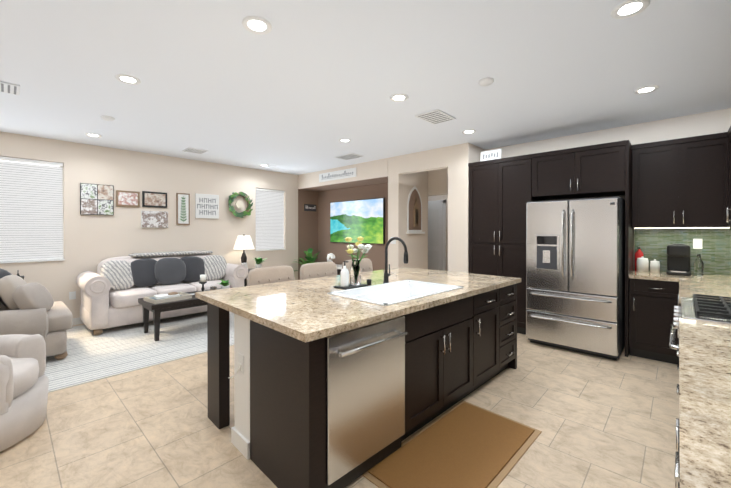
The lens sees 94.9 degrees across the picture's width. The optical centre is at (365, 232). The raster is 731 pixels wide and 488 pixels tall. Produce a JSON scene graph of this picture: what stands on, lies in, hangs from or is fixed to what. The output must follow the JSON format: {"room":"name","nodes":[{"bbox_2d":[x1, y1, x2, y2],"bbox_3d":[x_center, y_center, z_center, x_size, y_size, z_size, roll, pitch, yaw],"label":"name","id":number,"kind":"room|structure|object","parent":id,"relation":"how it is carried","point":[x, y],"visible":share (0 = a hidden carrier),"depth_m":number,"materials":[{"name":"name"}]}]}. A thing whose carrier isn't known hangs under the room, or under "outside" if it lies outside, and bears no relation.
{"room":"kitchen and living room","nodes":[
{"label":"kitchen and living room","id":0,"kind":"room"},
{"bbox_2d":[0,132,317,317],"bbox_3d":[-3.936,0.014,5.539,0.150,2.720,8.200,0,0,43],"label":"wall","id":1,"kind":"structure","parent":0,"point":[91,242],"depth_m":5.68,"materials":[{"name":"beige paint"}]},
{"bbox_2d":[0,160,64,263],"bbox_3d":[-5.158,-0.304,4.229,0.190,1.530,2.120,0,0,43],"label":"window","id":2,"kind":"structure","parent":1,"relation":"in","point":[63,224],"depth_m":4.83,"materials":[{"name":"white"}]},
{"bbox_2d":[0,156,62,261],"bbox_3d":[-5.136,-0.305,4.209,0.060,1.418,2.000,0,0,43],"label":"window blind","id":3,"kind":"object","parent":2,"relation":"attached to","point":[31,214],"visible":0.98,"depth_m":4.69,"materials":[{"name":"white plastic"}]},
{"bbox_2d":[69,291,75,299],"bbox_3d":[-4.350,0.934,4.983,0.008,0.115,0.075,0,0,43],"label":"outlet","id":4,"kind":"object","parent":1,"relation":"attached to","point":[72,295],"visible":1,"depth_m":4.98,"materials":[{"name":"white plastic"}]},
{"bbox_2d":[73,317,83,324],"bbox_3d":[-3.927,1.325,5.435,0.014,0.100,8.050,0,0,43],"label":"baseboard","id":5,"kind":"structure","parent":1,"relation":"attached to","point":[76,321],"depth_m":5.01,"materials":[{"name":"white"}]},
{"bbox_2d":[80,183,113,214],"bbox_3d":[-4.142,-0.509,5.181,0.032,0.472,0.406,0,0,43],"label":"collage","id":6,"kind":"object","parent":1,"relation":"attached to","point":[96,199],"visible":0.98,"depth_m":5.16,"materials":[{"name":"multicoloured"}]},
{"bbox_2d":[116,190,139,206],"bbox_3d":[-3.873,-0.550,5.472,0.027,0.258,0.320,0,0,43],"label":"picture frame","id":7,"kind":"object","parent":1,"relation":"attached to","point":[127,198],"visible":0.98,"depth_m":5.46,"materials":[{"name":"brown wood"}]},
{"bbox_2d":[141,211,167,227],"bbox_3d":[-3.609,-0.226,5.749,0.037,0.285,0.402,0,0,43],"label":"picture","id":8,"kind":"object","parent":1,"relation":"attached to","point":[154,219],"visible":0.94,"depth_m":5.73,"materials":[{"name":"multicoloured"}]},
{"bbox_2d":[142,191,166,207],"bbox_3d":[-3.610,-0.564,5.754,0.027,0.265,0.371,0,0,43],"label":"picture frame","id":9,"kind":"object","parent":1,"relation":"attached to","point":[155,199],"visible":1,"depth_m":5.74,"materials":[{"name":"black"}]},
{"bbox_2d":[176,193,189,224],"bbox_3d":[-3.304,-0.427,6.079,0.032,0.570,0.219,0,0,43],"label":"picture frame","id":10,"kind":"object","parent":1,"relation":"attached to","point":[182,208],"visible":1,"depth_m":6.06,"materials":[{"name":"brown wood"}]},
{"bbox_2d":[195,193,218,218],"bbox_3d":[-3.012,-0.500,6.391,0.032,0.457,0.430,0,0,43],"label":"home sign","id":11,"kind":"object","parent":1,"relation":"attached to","point":[206,205],"visible":1,"depth_m":6.37,"materials":[{"name":"white"}]},
{"bbox_2d":[228,192,252,217],"bbox_3d":[-2.537,-0.564,6.816,0.129,0.532,0.526,0,0,43],"label":"wreath","id":12,"kind":"object","parent":1,"relation":"attached to","point":[240,205],"visible":1,"depth_m":6.81,"materials":[{"name":"green plant"}]},
{"bbox_2d":[256,188,284,249],"bbox_3d":[-2.119,-0.282,7.439,0.060,1.338,0.720,0,0,43],"label":"window blind","id":13,"kind":"object","parent":1,"relation":"attached to","point":[269,219],"visible":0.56,"depth_m":7.43,"materials":[{"name":"white plastic"}]},
{"bbox_2d":[303,203,316,211],"bbox_3d":[-1.350,-0.604,8.176,0.024,0.210,0.410,0,0,43],"label":"blessed sign","id":14,"kind":"object","parent":1,"relation":"attached to","point":[308,207],"visible":1,"depth_m":8.15,"materials":[{"name":"brown wood"}]},
{"bbox_2d":[0,324,678,487],"bbox_3d":[-0.726,1.434,3.540,7.580,0.100,9.950,0,0,43],"label":"floor","id":15,"kind":"structure","parent":0,"point":[599,422],"depth_m":2.37,"materials":[{"name":"tile"}]},
{"bbox_2d":[0,334,48,451],"bbox_3d":[-2.713,0.991,2.202,0.940,0.800,0.925,0,0,43],"label":"swivel chair","id":16,"kind":"object","parent":15,"relation":"on","point":[24,382],"visible":1,"depth_m":2.29,"materials":[{"name":"fabric"}]},
{"bbox_2d":[44,311,233,392],"bbox_3d":[-3.081,1.375,4.337,2.450,0.010,3.500,0,0,43],"label":"rug","id":17,"kind":"object","parent":15,"relation":"on","point":[107,353],"visible":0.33,"depth_m":3.97,"materials":[{"name":"white fabric"}]},
{"bbox_2d":[0,268,72,359],"bbox_3d":[-3.912,0.882,3.643,1.230,0.979,1.024,0,0,43],"label":"armchair","id":18,"kind":"object","parent":17,"relation":"on","point":[31,308],"visible":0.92,"depth_m":3.49,"materials":[{"name":"beige fabric"}]},
{"bbox_2d":[76,251,247,334],"bbox_3d":[-3.189,0.848,5.461,0.949,1.030,2.240,0,0,43],"label":"sofa","id":19,"kind":"object","parent":17,"relation":"on","point":[113,289],"visible":0.67,"depth_m":5.10,"materials":[{"name":"beige fabric"}]},
{"bbox_2d":[138,288,220,340],"bbox_3d":[-2.460,1.131,4.795,0.630,0.470,1.200,0,0,43],"label":"coffee table","id":20,"kind":"object","parent":17,"relation":"on","point":[158,309],"visible":0.46,"depth_m":4.37,"materials":[{"name":"black wood"}]},
{"bbox_2d":[144,292,191,303],"bbox_3d":[-2.645,0.855,4.501,0.360,0.085,0.464,0,0,37],"label":"tray","id":21,"kind":"object","parent":20,"relation":"on","point":[165,298],"visible":1,"depth_m":4.42,"materials":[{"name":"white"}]},
{"bbox_2d":[199,275,206,290],"bbox_3d":[-2.330,0.751,4.809,0.110,0.290,0.108,0,0,43],"label":"candle holder","id":22,"kind":"object","parent":20,"relation":"on","point":[203,281],"visible":0.79,"depth_m":4.78,"materials":[{"name":"black"}]},
{"bbox_2d":[219,280,229,288],"bbox_3d":[-2.095,0.800,5.034,0.214,0.189,0.265,0,0,43],"label":"potted plant","id":23,"kind":"object","parent":20,"relation":"on","point":[225,284],"visible":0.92,"depth_m":5.01,"materials":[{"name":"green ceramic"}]},
{"bbox_2d":[244,268,254,285],"bbox_3d":[-2.294,1.058,6.665,0.560,0.620,0.560,0,0,43],"label":"side table","id":24,"kind":"object","parent":15,"relation":"on","point":[245,281],"visible":0.02,"depth_m":6.34,"materials":[{"name":"black"}]},
{"bbox_2d":[233,234,253,262],"bbox_3d":[-2.414,0.391,6.665,0.400,0.715,0.400,0,0,43],"label":"table lamp","id":25,"kind":"object","parent":24,"relation":"on","point":[243,242],"visible":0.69,"depth_m":6.55,"materials":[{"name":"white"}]},
{"bbox_2d":[254,257,266,267],"bbox_3d":[-2.095,0.616,6.685,0.331,0.264,0.307,0,0,43],"label":"potted plant","id":26,"kind":"object","parent":24,"relation":"on","point":[259,260],"visible":0.9,"depth_m":6.62,"materials":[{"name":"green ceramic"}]},
{"bbox_2d":[247,266,293,285],"bbox_3d":[-0.757,0.857,3.094,0.489,1.060,0.480,0,0,43],"label":"bar stool","id":27,"kind":"object","parent":15,"relation":"on","point":[265,275],"visible":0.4,"depth_m":3.17,"materials":[{"name":"beige fabric"}]},
{"bbox_2d":[294,248,320,270],"bbox_3d":[-1.359,0.872,7.870,0.950,0.981,0.817,0,0,43],"label":"floor plant","id":28,"kind":"object","parent":15,"relation":"on","point":[310,258],"visible":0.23,"depth_m":7.83,"materials":[{"name":"green plant"}]},
{"bbox_2d":[300,262,336,279],"bbox_3d":[-0.361,0.855,3.518,0.489,1.060,0.480,0,0,43],"label":"bar stool","id":29,"kind":"object","parent":15,"relation":"on","point":[315,270],"visible":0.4,"depth_m":3.59,"materials":[{"name":"beige fabric"}]},
{"bbox_2d":[336,264,341,274],"bbox_3d":[-0.618,1.054,7.522,1.400,0.620,0.440,0,0,43],"label":"console table","id":30,"kind":"object","parent":15,"relation":"on","point":[339,267],"depth_m":7.21,"materials":[{"name":"white"}]},
{"bbox_2d":[327,253,334,261],"bbox_3d":[-0.796,0.608,7.709,0.196,0.271,0.187,0,0,43],"label":"flowers","id":31,"kind":"object","parent":30,"relation":"on","point":[332,255],"visible":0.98,"depth_m":7.67,"materials":[{"name":"white plant"}]},
{"bbox_2d":[342,258,372,273],"bbox_3d":[0.049,0.852,3.956,0.489,1.060,0.480,0,0,43],"label":"bar stool","id":32,"kind":"object","parent":15,"relation":"on","point":[365,264],"visible":0.23,"depth_m":4.11,"materials":[{"name":"beige fabric"}]},
{"bbox_2d":[199,281,520,487],"bbox_3d":[0.194,0.948,2.940,2.629,0.880,1.351,0,0,-45],"label":"kitchen island","id":33,"kind":"object","parent":15,"relation":"on","point":[337,388],"depth_m":2.01,"materials":[{"name":"brown wood"}]},
{"bbox_2d":[195,267,450,312],"bbox_3d":[-0.117,0.486,3.272,2.630,0.040,0.810,0,0,-45],"label":"island countertop","id":34,"kind":"structure","parent":33,"relation":"on","point":[243,297],"depth_m":2.76,"materials":[{"name":"beige stone"}]},
{"bbox_2d":[334,284,367,289],"bbox_3d":[-0.124,0.461,2.891,0.160,0.012,0.270,0,0,43],"label":"tray","id":35,"kind":"object","parent":34,"relation":"on","point":[351,286],"visible":0.69,"depth_m":2.83,"materials":[{"name":"black"}]},
{"bbox_2d":[340,261,348,286],"bbox_3d":[-0.174,0.348,2.834,0.076,0.215,0.072,0,0,43],"label":"soap bottle","id":36,"kind":"object","parent":35,"relation":"on","point":[344,277],"visible":1,"depth_m":2.81,"materials":[{"name":"white plastic"}]},
{"bbox_2d":[344,237,371,284],"bbox_3d":[-0.072,0.245,2.916,0.243,0.420,0.278,0,0,43],"label":"vase","id":37,"kind":"object","parent":35,"relation":"on","point":[355,274],"visible":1,"depth_m":2.90,"materials":[{"name":"clear glass"}]},
{"bbox_2d":[383,237,407,283],"bbox_3d":[0.281,0.253,3.018,0.102,0.428,0.283,0,0,-45],"label":"faucet","id":38,"kind":"object","parent":34,"relation":"on","point":[386,279],"depth_m":3.06,"materials":[{"name":"black metal"}]},
{"bbox_2d":[325,316,407,487],"bbox_3d":[0.030,0.950,1.908,0.619,0.845,0.116,0,0,-45],"label":"dishwasher","id":39,"kind":"object","parent":33,"relation":"in","point":[365,366],"depth_m":1.86,"materials":[{"name":"metal"}]},
{"bbox_2d":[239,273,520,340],"bbox_3d":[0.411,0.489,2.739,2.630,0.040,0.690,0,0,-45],"label":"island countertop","id":40,"kind":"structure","parent":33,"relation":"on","point":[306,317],"depth_m":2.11,"materials":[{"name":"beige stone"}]},
{"bbox_2d":[327,280,463,305],"bbox_3d":[0.270,0.570,2.705,0.996,0.222,0.596,0,0,-45],"label":"sink","id":41,"kind":"object","parent":40,"relation":"in","point":[398,292],"depth_m":2.91,"materials":[{"name":"white ceramic"}]},
{"bbox_2d":[362,400,541,487],"bbox_3d":[0.596,1.383,2.138,1.180,0.017,0.610,0,0,-45],"label":"kitchen mat","id":42,"kind":"object","parent":15,"relation":"on","point":[463,444],"visible":0.94,"depth_m":2.09,"materials":[{"name":"brown rubber"}]},
{"bbox_2d":[468,154,544,334],"bbox_3d":[2.061,0.172,4.928,0.879,2.410,0.594,0,0,43],"label":"tall cabinet","id":43,"kind":"object","parent":15,"relation":"on","point":[503,192],"depth_m":4.68,"materials":[{"name":"brown wood"}]},
{"bbox_2d":[480,149,501,160],"bbox_3d":[1.801,-1.107,4.827,0.300,0.151,0.032,0,0,43],"label":"sign","id":44,"kind":"object","parent":43,"relation":"on","point":[490,155],"visible":0.96,"depth_m":4.82,"materials":[{"name":"white"}]},
{"bbox_2d":[526,197,624,359],"bbox_3d":[2.608,0.496,4.153,0.920,1.770,0.936,0,0,43],"label":"fridge","id":45,"kind":"object","parent":15,"relation":"on","point":[575,274],"visible":1,"depth_m":3.81,"materials":[{"name":"grey metal"}]},
{"bbox_2d":[629,280,680,363],"bbox_3d":[3.318,0.943,3.766,0.520,0.879,0.584,0,0,43],"label":"base cabinet","id":46,"kind":"object","parent":15,"relation":"on","point":[651,302],"depth_m":3.61,"materials":[{"name":"brown wood"}]},
{"bbox_2d":[629,268,676,283],"bbox_3d":[3.266,0.483,3.792,0.405,0.041,0.614,0,0,43],"label":"countertop","id":47,"kind":"structure","parent":46,"relation":"on","point":[634,275],"depth_m":3.63,"materials":[{"name":"beige stone"}]},
{"bbox_2d":[635,247,643,270],"bbox_3d":[3.326,0.319,4.079,0.084,0.285,0.087,0,0,43],"label":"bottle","id":48,"kind":"object","parent":47,"relation":"on","point":[639,253],"visible":0.62,"depth_m":4.06,"materials":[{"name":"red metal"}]},
{"bbox_2d":[637,256,659,272],"bbox_3d":[3.318,0.371,3.938,0.210,0.182,0.128,0,0,43],"label":"canister set","id":49,"kind":"object","parent":47,"relation":"on","point":[642,264],"visible":1,"depth_m":3.91,"materials":[{"name":"white ceramic"}]},
{"bbox_2d":[666,243,690,275],"bbox_3d":[3.487,0.292,3.738,0.200,0.341,0.300,0,0,43],"label":"coffee maker","id":50,"kind":"object","parent":47,"relation":"on","point":[678,259],"visible":1,"depth_m":3.69,"materials":[{"name":"black"}]},
{"bbox_2d":[677,272,730,303],"bbox_3d":[3.199,0.487,2.920,0.689,0.041,1.980,0,0,43],"label":"countertop","id":51,"kind":"structure","parent":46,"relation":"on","point":[687,286],"depth_m":2.96,"materials":[{"name":"beige stone"}]},
{"bbox_2d":[694,254,703,275],"bbox_3d":[3.570,0.348,3.593,0.074,0.230,0.074,0,0,43],"label":"glass bottle","id":52,"kind":"object","parent":51,"relation":"on","point":[698,267],"visible":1,"depth_m":3.57,"materials":[{"name":"clear glass"}]},
{"bbox_2d":[669,294,730,349],"bbox_3d":[2.240,0.910,1.930,0.726,0.965,0.770,0,0,43],"label":"range","id":53,"kind":"object","parent":15,"relation":"on","point":[713,309],"visible":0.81,"depth_m":1.99,"materials":[{"name":"grey metal"}]},
{"bbox_2d":[298,158,387,191],"bbox_3d":[-0.392,-1.185,7.217,2.730,0.340,0.600,0,0,43],"label":"wall","id":54,"kind":"structure","parent":0,"point":[374,172],"depth_m":6.84,"materials":[{"name":"beige paint"}]},
{"bbox_2d":[319,167,355,181],"bbox_3d":[-0.601,-1.193,6.987,1.140,0.180,0.019,0,0,43],"label":"family sign","id":55,"kind":"object","parent":54,"relation":"attached to","point":[339,174],"visible":0.98,"depth_m":6.95,"materials":[{"name":"white"}]},
{"bbox_2d":[318,183,387,274],"bbox_3d":[-0.133,0.004,7.494,2.740,2.720,0.150,0,0,43],"label":"wall niche","id":56,"kind":"object","parent":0,"point":[375,254],"visible":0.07,"depth_m":7.71,"materials":[{"name":"brown paint"}]},
{"bbox_2d":[330,198,384,243],"bbox_3d":[-0.221,-0.241,7.435,1.654,0.954,0.048,0,0,43],"label":"screen","id":57,"kind":"object","parent":56,"relation":"attached to","point":[356,219],"visible":0.96,"depth_m":7.34,"materials":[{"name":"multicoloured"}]},
{"bbox_2d":[0,0,730,174],"bbox_3d":[-0.726,-1.386,3.526,7.580,0.100,9.950,0,0,43],"label":"ceiling","id":58,"kind":"structure","parent":0,"point":[302,87],"depth_m":2.79,"materials":[{"name":"white paint"}]},
{"bbox_2d":[0,81,19,94],"bbox_3d":[-3.338,-1.326,3.030,0.300,0.014,0.300,0,0,43],"label":"ceiling vent","id":59,"kind":"object","parent":58,"relation":"in","point":[9,88],"visible":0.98,"depth_m":3.07,"materials":[{"name":"white metal"}]},
{"bbox_2d":[85,133,101,137],"bbox_3d":[-3.739,-1.335,4.613,0.184,0.012,0.184,0,0,43],"label":"recessed light","id":60,"kind":"object","parent":58,"relation":"in","point":[93,135],"visible":1,"depth_m":4.61,"materials":[{"name":"white plastic"}]},
{"bbox_2d":[101,116,114,120],"bbox_3d":[-2.992,-1.323,3.898,0.130,0.030,0.130,0,0,43],"label":"smoke detector","id":61,"kind":"object","parent":58,"relation":"attached to","point":[108,118],"visible":0.98,"depth_m":3.87,"materials":[{"name":"white plastic"}]},
{"bbox_2d":[115,74,140,84],"bbox_3d":[-2.062,-1.327,2.915,0.184,0.012,0.184,0,0,43],"label":"recessed light","id":62,"kind":"object","parent":58,"relation":"in","point":[128,79],"visible":0.98,"depth_m":2.91,"materials":[{"name":"white"}]},
{"bbox_2d":[182,147,207,153],"bbox_3d":[-2.793,-1.339,5.504,0.300,0.014,0.300,0,0,43],"label":"ceiling vent","id":63,"kind":"object","parent":58,"relation":"in","point":[195,150],"visible":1,"depth_m":5.46,"materials":[{"name":"white metal"}]},
{"bbox_2d":[242,16,271,34],"bbox_3d":[-0.694,-1.323,2.148,0.184,0.012,0.184,0,0,43],"label":"recessed light","id":64,"kind":"object","parent":58,"relation":"in","point":[257,25],"visible":0.98,"depth_m":2.14,"materials":[{"name":"white"}]},
{"bbox_2d":[339,139,350,142],"bbox_3d":[-0.299,-1.337,4.883,0.184,0.012,0.184,0,0,43],"label":"recessed light","id":65,"kind":"object","parent":58,"relation":"in","point":[345,140],"visible":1,"depth_m":4.87,"materials":[{"name":"white plastic"}]},
{"bbox_2d":[334,153,363,159],"bbox_3d":[-0.292,-1.341,5.939,0.450,0.014,0.300,0,0,43],"label":"ceiling vent","id":66,"kind":"object","parent":58,"relation":"in","point":[348,156],"visible":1,"depth_m":5.89,"materials":[{"name":"white metal"}]},
{"bbox_2d":[390,94,407,101],"bbox_3d":[0.332,-1.329,3.315,0.184,0.012,0.184,0,0,43],"label":"recessed light","id":67,"kind":"object","parent":58,"relation":"in","point":[399,97],"visible":1,"depth_m":3.30,"materials":[{"name":"white"}]},
{"bbox_2d":[415,109,455,123],"bbox_3d":[0.811,-1.331,3.876,0.300,0.014,0.400,0,0,43],"label":"ceiling vent","id":68,"kind":"object","parent":58,"relation":"in","point":[437,116],"visible":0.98,"depth_m":3.86,"materials":[{"name":"white metal"}]},
{"bbox_2d":[462,129,475,133],"bbox_3d":[1.372,-1.334,4.451,0.184,0.012,0.184,0,0,43],"label":"recessed light","id":69,"kind":"object","parent":58,"relation":"in","point":[470,131],"visible":1,"depth_m":4.43,"materials":[{"name":"white plastic"}]},
{"bbox_2d":[478,77,493,85],"bbox_3d":[1.059,-1.318,2.947,0.130,0.030,0.130,0,0,43],"label":"smoke detector","id":70,"kind":"object","parent":58,"relation":"attached to","point":[488,81],"visible":1,"depth_m":2.92,"materials":[{"name":"white plastic"}]},
{"bbox_2d":[611,0,649,18],"bbox_3d":[1.565,-1.322,1.986,0.184,0.012,0.184,0,0,43],"label":"recessed light","id":71,"kind":"object","parent":58,"relation":"in","point":[627,9],"visible":0.98,"depth_m":1.98,"materials":[{"name":"white"}]},
{"bbox_2d":[633,85,658,94],"bbox_3d":[2.616,-1.328,3.129,0.184,0.012,0.184,0,0,43],"label":"recessed light","id":72,"kind":"object","parent":58,"relation":"in","point":[646,89],"visible":1,"depth_m":3.12,"materials":[{"name":"white plastic"}]},
{"bbox_2d":[388,156,427,268],"bbox_3d":[0.814,0.010,6.336,0.245,2.720,0.950,0,0,43],"label":"wall","id":73,"kind":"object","parent":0,"point":[400,186],"visible":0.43,"depth_m":6.05,"materials":[{"name":"beige paint"}]},
{"bbox_2d":[406,186,424,233],"bbox_3d":[0.937,-0.425,6.239,0.060,0.892,0.520,0,0,43],"label":"framed picture","id":74,"kind":"object","parent":73,"relation":"attached to","point":[414,213],"visible":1,"depth_m":6.21,"materials":[{"name":"white"}]},
{"bbox_2d":[398,147,447,195],"bbox_3d":[1.209,-1.038,6.044,1.213,0.620,1.070,0,0,43],"label":"wall","id":75,"kind":"structure","parent":0,"point":[433,163],"depth_m":5.72,"materials":[{"name":"beige paint"}]},
{"bbox_2d":[428,195,447,270],"bbox_3d":[1.443,0.001,8.007,3.543,2.720,0.150,0,0,43],"label":"wall","id":76,"kind":"structure","parent":0,"point":[437,197],"depth_m":7.54,"materials":[{"name":"beige paint"}]},
{"bbox_2d":[428,200,445,270],"bbox_3d":[1.422,0.312,7.849,0.970,2.100,0.109,0,0,43],"label":"hall door","id":77,"kind":"structure","parent":76,"relation":"in","point":[436,234],"depth_m":7.67,"materials":[{"name":"white wood"}]},
{"bbox_2d":[448,143,484,272],"bbox_3d":[2.161,0.012,5.933,0.337,2.720,2.200,0,0,43],"label":"wall","id":78,"kind":"structure","parent":0,"point":[461,156],"depth_m":5.12,"materials":[{"name":"beige paint"}]},
{"bbox_2d":[485,108,730,227],"bbox_3d":[3.145,0.020,4.433,3.150,2.720,0.150,0,0,43],"label":"wall","id":79,"kind":"structure","parent":0,"point":[710,122],"depth_m":4.11,"materials":[{"name":"beige paint"}]},
{"bbox_2d":[532,140,631,199],"bbox_3d":[2.742,-0.750,4.288,0.975,0.560,0.594,0,0,43],"label":"upper cabinet","id":80,"kind":"object","parent":79,"relation":"attached to","point":[605,169],"depth_m":4.03,"materials":[{"name":"brown wood"}]},
{"bbox_2d":[631,133,722,228],"bbox_3d":[3.486,-0.537,3.733,0.800,0.960,0.392,0,0,43],"label":"upper cabinet","id":81,"kind":"object","parent":79,"relation":"attached to","point":[682,183],"depth_m":3.64,"materials":[{"name":"brown wood"}]},
{"bbox_2d":[677,318,730,487],"bbox_3d":[1.417,0.497,1.011,0.689,0.041,1.685,0,0,43],"label":"countertop","id":82,"kind":"structure","parent":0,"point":[704,350],"depth_m":0.94,"materials":[{"name":"beige stone"}]},
{"bbox_3d":[1.494,0.040,0.467,0.150,2.720,8.200,0,0,43],"label":"wall","id":83,"kind":"structure","parent":0,"visible":0},
{"bbox_2d":[723,126,730,227],"bbox_3d":[3.485,-0.533,2.975,0.357,0.960,0.882,0,0,43],"label":"upper cabinet","id":84,"kind":"object","parent":83,"relation":"attached to","point":[726,135],"depth_m":3.39,"materials":[{"name":"brown wood"}]}
]}

